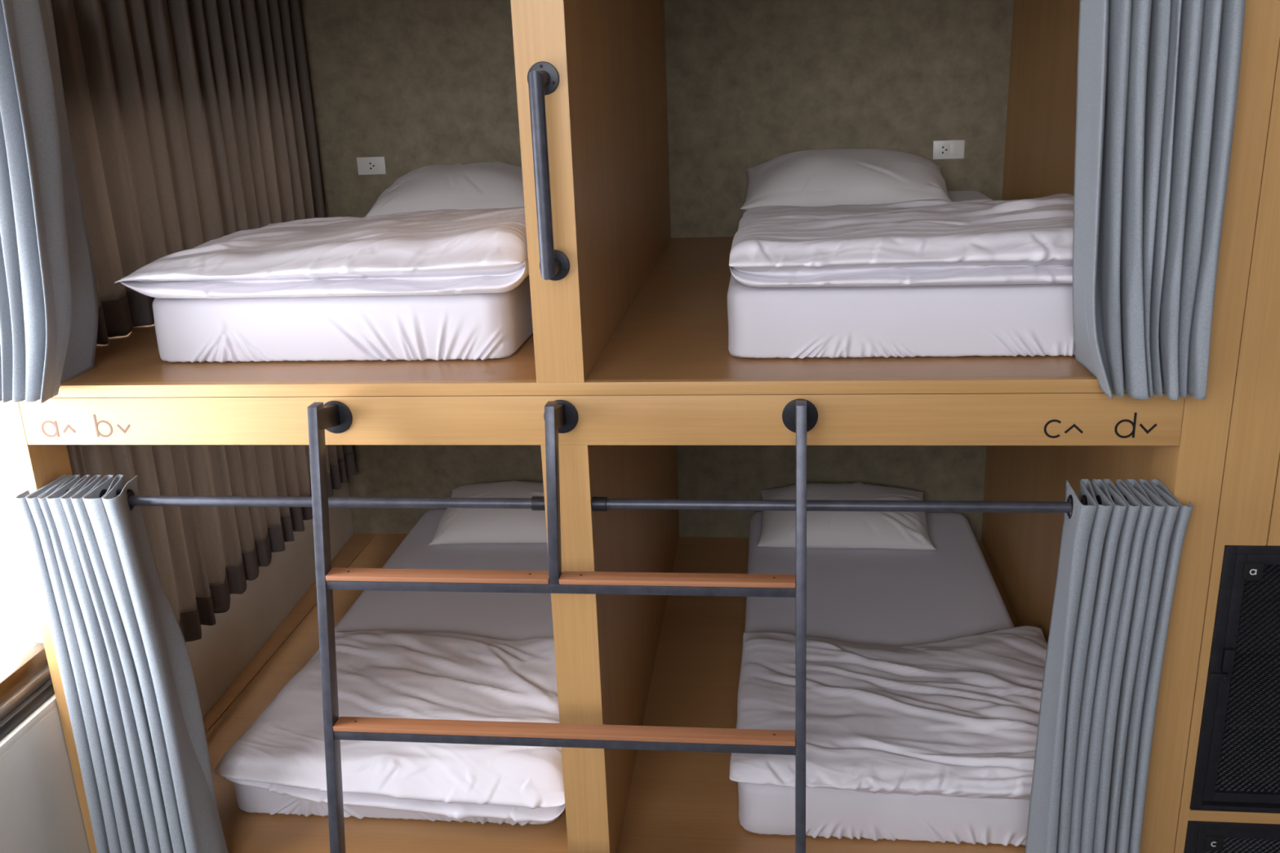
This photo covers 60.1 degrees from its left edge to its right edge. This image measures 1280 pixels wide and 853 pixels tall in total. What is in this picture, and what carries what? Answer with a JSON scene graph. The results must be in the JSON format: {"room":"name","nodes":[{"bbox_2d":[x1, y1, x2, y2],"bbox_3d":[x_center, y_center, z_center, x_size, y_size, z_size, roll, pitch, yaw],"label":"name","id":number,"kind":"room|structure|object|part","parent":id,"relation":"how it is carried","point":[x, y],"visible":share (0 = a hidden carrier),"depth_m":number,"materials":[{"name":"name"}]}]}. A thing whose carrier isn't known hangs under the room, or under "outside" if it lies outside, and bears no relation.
{"room":"dormitory","nodes":[
{"label":"dormitory","id":0,"kind":"room"},
{"bbox_2d":[0,451,354,852],"bbox_3d":[-1.759,-0.106,1.604,0.192,3.950,6.438,0,18,6],"label":"wall","id":1,"kind":"structure","parent":0,"point":[40,809],"depth_m":2.94,"materials":[{"name":"white paint"}]},
{"bbox_2d":[0,642,57,755],"bbox_3d":[-1.665,0.185,2.274,0.140,1.418,1.047,0,18,7],"label":"window","id":2,"kind":"structure","parent":1,"relation":"in","point":[27,693],"depth_m":2.81,"materials":[{"name":"white paint"}]},
{"bbox_3d":[-1.650,0.758,2.457,0.055,0.050,1.047,0,18,7],"label":"sash rail","id":3,"kind":"part","parent":2,"relation":"part of","materials":[{"name":"brown wood"}]},
{"bbox_3d":[-1.639,0.850,2.485,0.140,0.023,1.047,0,18,7],"label":"sill","id":4,"kind":"part","parent":2,"relation":"part of","materials":[{"name":"white paint"}]},
{"bbox_2d":[299,0,1013,539],"bbox_3d":[-0.068,-1.107,4.546,3.117,3.950,0.120,0,18,7],"label":"wall","id":5,"kind":"structure","parent":0,"point":[412,84],"depth_m":4.44,"materials":[{"name":"grey paint"}]},
{"bbox_2d":[356,156,386,174],"bbox_3d":[-1.120,-1.087,4.609,0.120,0.072,0.010,0,18,7],"label":"wall outlet","id":6,"kind":"object","parent":5,"relation":"attached to","point":[366,165],"visible":1,"depth_m":4.61,"materials":[{"name":"white plastic"}]},
{"bbox_2d":[932,139,964,159],"bbox_3d":[1.210,-1.085,4.333,0.120,0.072,0.010,0,18,7],"label":"wall outlet","id":7,"kind":"object","parent":5,"relation":"attached to","point":[942,149],"visible":1,"depth_m":4.33,"materials":[{"name":"white plastic"}]},
{"bbox_2d":[950,143,957,155],"bbox_3d":[1.228,-1.084,4.327,0.026,0.044,0.004,0,18,7],"label":"rocker switch","id":8,"kind":"object","parent":7,"relation":"attached to","point":[953,147],"depth_m":4.33,"materials":[{"name":"white plastic"}]},
{"bbox_2d":[1173,38,1279,852],"bbox_3d":[1.985,-0.415,2.117,1.533,3.950,0.035,0,18,7],"label":"panelling","id":9,"kind":"object","parent":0,"point":[1249,508],"visible":0.79,"depth_m":2.32,"materials":[{"name":"brown wood"}]},
{"bbox_3d":[1.501,0.912,2.599,0.411,0.031,0.030,0,18,7],"label":"rail","id":10,"kind":"part","parent":9,"relation":"part of","materials":[{"name":"brown wood"}]},
{"bbox_3d":[0.485,1.820,1.958,4.480,0.100,6.436,0,18,7],"label":"floor","id":11,"kind":"structure","parent":0,"visible":0},
{"bbox_2d":[306,399,817,852],"bbox_3d":[-0.171,0.763,2.503,1.134,1.631,0.434,0,18,7],"label":"ladder","id":12,"kind":"object","parent":11,"relation":"on","point":[799,416],"visible":1,"depth_m":2.42,"materials":[{"name":"grey metal"}]},
{"bbox_3d":[-0.700,0.776,2.526,0.022,1.631,0.352,0,18,7],"label":"rail","id":13,"kind":"part","parent":12,"relation":"part of","materials":[{"name":"black metal"}]},
{"bbox_3d":[-0.707,-0.020,2.476,0.022,0.072,0.119,0,18,7],"label":"arm","id":14,"kind":"part","parent":12,"relation":"part of"},
{"bbox_3d":[-0.187,0.144,2.388,0.022,0.382,0.112,0,18,7],"label":"rail","id":15,"kind":"part","parent":12,"relation":"part of","materials":[{"name":"grey metal"}]},
{"bbox_3d":[-0.184,-0.021,2.413,0.022,0.072,0.119,0,18,7],"label":"arm","id":16,"kind":"part","parent":12,"relation":"part of"},
{"bbox_3d":[0.349,0.775,2.401,0.022,1.631,0.352,0,18,7],"label":"rail","id":17,"kind":"part","parent":12,"relation":"part of","materials":[{"name":"black metal"}]},
{"bbox_2d":[0,0,1279,852],"bbox_3d":[-0.072,-0.234,3.533,2.886,2.900,2.330,0,18,7],"label":"bunk bed","id":18,"kind":"object","parent":11,"relation":"on","point":[634,335],"depth_m":2.65,"materials":[{"name":"brown wood"}]},
{"bbox_3d":[-1.495,0.168,2.773,0.074,2.700,0.140,0,18,7],"label":"corner post","id":19,"kind":"part","parent":18,"relation":"part of","materials":[{"name":"brown wood"}]},
{"bbox_2d":[0,0,98,403],"bbox_3d":[-1.386,-0.564,2.473,0.250,0.994,0.262,0,18,7],"label":"curtain","id":20,"kind":"object","parent":18,"relation":"hanging from","point":[49,307],"visible":1,"depth_m":2.44,"materials":[{"name":"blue fabric"}]},
{"bbox_2d":[50,0,325,344],"bbox_3d":[-1.432,-0.965,3.618,0.069,1.040,2.008,-1,18,5],"label":"window curtain","id":21,"kind":"object","parent":18,"relation":"hanging from","point":[191,123],"visible":0.58,"depth_m":3.45,"materials":[{"name":"fabric"}]},
{"bbox_2d":[66,444,356,642],"bbox_3d":[-1.393,0.095,3.922,0.063,0.866,2.072,-1,18,5],"label":"window curtain","id":22,"kind":"object","parent":18,"relation":"hanging from","point":[203,556],"visible":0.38,"depth_m":3.62,"materials":[{"name":"fabric"}]},
{"bbox_2d":[102,495,545,511],"bbox_3d":[-0.840,0.180,2.649,1.253,0.033,0.033,0,18,7],"label":"curtain rod","id":23,"kind":"object","parent":18,"relation":"attached to","point":[535,503],"visible":0.68,"depth_m":2.62,"materials":[{"name":"grey paint"}]},
{"bbox_2d":[14,474,228,852],"bbox_3d":[-1.280,0.711,2.819,0.372,1.164,0.246,0,18,7],"label":"curtain","id":24,"kind":"object","parent":23,"relation":"hanging from","point":[126,668],"visible":1,"depth_m":2.75,"materials":[{"name":"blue fabric"}]},
{"bbox_2d":[531,496,545,511],"bbox_3d":[-0.234,0.179,2.576,0.034,0.033,0.033,0,18,7],"label":"socket","id":25,"kind":"object","parent":23,"relation":"attached to","point":[537,502],"depth_m":2.56,"materials":[{"name":"grey metal"}]},
{"bbox_2d":[152,275,533,362],"bbox_3d":[-0.659,-0.541,3.629,0.919,0.171,2.012,0,18,7],"label":"mattress","id":26,"kind":"object","parent":18,"relation":"on","point":[476,326],"visible":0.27,"depth_m":2.69,"materials":[{"name":"white fabric"}]},
{"bbox_2d":[114,206,528,298],"bbox_3d":[-0.705,-0.496,2.947,0.999,0.156,0.960,0,18,7],"label":"duvet","id":27,"kind":"object","parent":26,"relation":"on","point":[447,251],"visible":0.95,"depth_m":2.57,"materials":[{"name":"white fabric"}]},
{"bbox_2d":[364,161,524,217],"bbox_3d":[-0.680,-0.922,4.259,0.674,0.171,0.514,0,18,7],"label":"pillow","id":28,"kind":"object","parent":26,"relation":"on","point":[495,184],"visible":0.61,"depth_m":4.09,"materials":[{"name":"white fabric"}]},
{"bbox_2d":[233,508,559,826],"bbox_3d":[-0.595,0.738,4.029,0.962,0.164,1.980,0,18,7],"label":"mattress","id":29,"kind":"object","parent":18,"relation":"on","point":[496,615],"visible":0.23,"depth_m":4.01,"materials":[{"name":"white fabric"}]},
{"bbox_2d":[212,630,564,822],"bbox_3d":[-0.641,0.863,3.371,0.994,0.204,0.858,0,18,7],"label":"duvet","id":30,"kind":"object","parent":29,"relation":"on","point":[381,673],"visible":0.83,"depth_m":3.15,"materials":[{"name":"white fabric"}]},
{"bbox_2d":[427,480,547,545],"bbox_3d":[-0.518,0.342,4.717,0.703,0.162,0.467,0,18,7],"label":"pillow","id":31,"kind":"object","parent":29,"relation":"on","point":[456,526],"visible":0.51,"depth_m":4.57,"materials":[{"name":"white fabric"}]},
{"bbox_3d":[-0.195,-0.602,2.312,0.108,1.050,0.030,0,18,7],"label":"divider post","id":32,"kind":"part","parent":18,"relation":"part of","materials":[{"name":"brown wood"}]},
{"bbox_3d":[-0.196,-0.515,2.275,0.066,0.449,0.092,0,18,7],"label":"grab handle","id":33,"kind":"part","parent":18,"relation":"part of","materials":[{"name":"grey metal"}]},
{"bbox_3d":[-0.148,0.605,2.696,0.108,1.191,0.030,0,18,7],"label":"divider post","id":34,"kind":"part","parent":18,"relation":"part of","materials":[{"name":"brown wood"}]},
{"bbox_3d":[-0.070,-0.943,3.370,0.108,1.050,2.206,0,18,7],"label":"divider panel","id":35,"kind":"part","parent":18,"relation":"part of","materials":[{"name":"brown wood"}]},
{"bbox_3d":[-0.022,0.264,3.753,0.108,1.191,2.206,0,18,7],"label":"divider panel","id":36,"kind":"part","parent":18,"relation":"part of","materials":[{"name":"brown wood"}]},
{"bbox_2d":[591,497,1098,512],"bbox_3d":[0.521,0.179,2.487,1.270,0.033,0.033,0,18,7],"label":"curtain rod","id":37,"kind":"object","parent":18,"relation":"attached to","point":[598,504],"visible":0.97,"depth_m":2.49,"materials":[{"name":"grey paint"}]},
{"bbox_2d":[591,497,607,511],"bbox_3d":[-0.093,0.179,2.560,0.034,0.033,0.033,0,18,7],"label":"socket","id":38,"kind":"object","parent":37,"relation":"attached to","point":[598,504],"depth_m":2.55,"materials":[{"name":"black metal"}]},
{"bbox_2d":[1025,479,1193,852],"bbox_3d":[1.050,0.709,2.542,0.276,1.164,0.246,0,18,7],"label":"curtain","id":39,"kind":"object","parent":37,"relation":"hanging from","point":[1119,557],"visible":1,"depth_m":2.45,"materials":[{"name":"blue fabric"}]},
{"bbox_2d":[737,511,1030,846],"bbox_3d":[0.828,0.736,3.860,0.917,0.164,1.979,0,18,7],"label":"mattress","id":40,"kind":"object","parent":18,"relation":"on","point":[886,597],"visible":0.47,"depth_m":3.81,"materials":[{"name":"white fabric"}]},
{"bbox_2d":[756,482,936,550],"bbox_3d":[0.836,0.345,4.546,0.709,0.158,0.459,0,18,7],"label":"pillow","id":41,"kind":"object","parent":40,"relation":"on","point":[824,529],"visible":0.8,"depth_m":4.40,"materials":[{"name":"white fabric"}]},
{"bbox_2d":[728,626,1047,800],"bbox_3d":[0.773,0.789,3.250,0.992,0.114,0.901,0,18,7],"label":"duvet","id":42,"kind":"object","parent":40,"relation":"on","point":[958,717],"visible":0.83,"depth_m":3.11,"materials":[{"name":"white fabric"}]},
{"bbox_2d":[727,190,1075,358],"bbox_3d":[0.768,-0.541,3.453,0.918,0.171,2.014,0,18,7],"label":"mattress","id":43,"kind":"object","parent":18,"relation":"on","point":[1032,320],"visible":0.3,"depth_m":2.51,"materials":[{"name":"white fabric"}]},
{"bbox_2d":[739,148,951,210],"bbox_3d":[0.750,-0.918,4.048,0.759,0.185,0.483,0,18,7],"label":"pillow","id":44,"kind":"object","parent":43,"relation":"on","point":[833,176],"visible":0.94,"depth_m":3.90,"materials":[{"name":"white fabric"}]},
{"bbox_2d":[728,193,1073,287],"bbox_3d":[0.710,-0.491,2.768,0.952,0.150,0.888,0,18,7],"label":"duvet","id":45,"kind":"object","parent":43,"relation":"on","point":[928,242],"visible":0.84,"depth_m":2.44,"materials":[{"name":"white fabric"}]},
{"bbox_3d":[1.322,-0.962,3.257,0.049,1.050,2.096,0,18,7],"label":"panel","id":46,"kind":"part","parent":18,"relation":"part of","materials":[{"name":"brown wood"}]},
{"bbox_3d":[1.369,0.246,3.640,0.049,1.191,2.096,0,18,7],"label":"panel","id":47,"kind":"part","parent":18,"relation":"part of","materials":[{"name":"brown wood"}]},
{"bbox_2d":[1072,0,1245,400],"bbox_3d":[0.994,-0.565,2.185,0.272,0.994,0.262,1,18,9],"label":"curtain","id":48,"kind":"object","parent":18,"relation":"hanging from","point":[1157,81],"visible":1,"depth_m":2.12,"materials":[{"name":"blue fabric"}]},
{"bbox_3d":[1.201,0.070,2.421,0.094,2.900,0.140,0,18,7],"label":"corner post","id":49,"kind":"part","parent":18,"relation":"part of","materials":[{"name":"brown wood"}]},
{"bbox_2d":[1183,820,1279,852],"bbox_3d":[1.533,1.136,2.864,0.409,0.555,0.438,0,18,7],"label":"locker","id":50,"kind":"object","parent":11,"relation":"on","point":[1202,837],"visible":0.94,"depth_m":2.62,"materials":[{"name":"black metal"}]},
{"bbox_2d":[1189,544,1279,813],"bbox_3d":[1.509,0.519,2.668,0.409,0.675,0.438,0,18,7],"label":"locker","id":51,"kind":"object","parent":50,"relation":"on","point":[1237,765],"visible":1,"depth_m":2.56,"materials":[{"name":"black metal"}]},
{"bbox_3d":[1.512,1.193,2.685,0.355,0.512,0.020,0,18,7],"label":"door","id":52,"kind":"part","parent":50,"relation":"part of","materials":[{"name":"black metal"}]}
]}

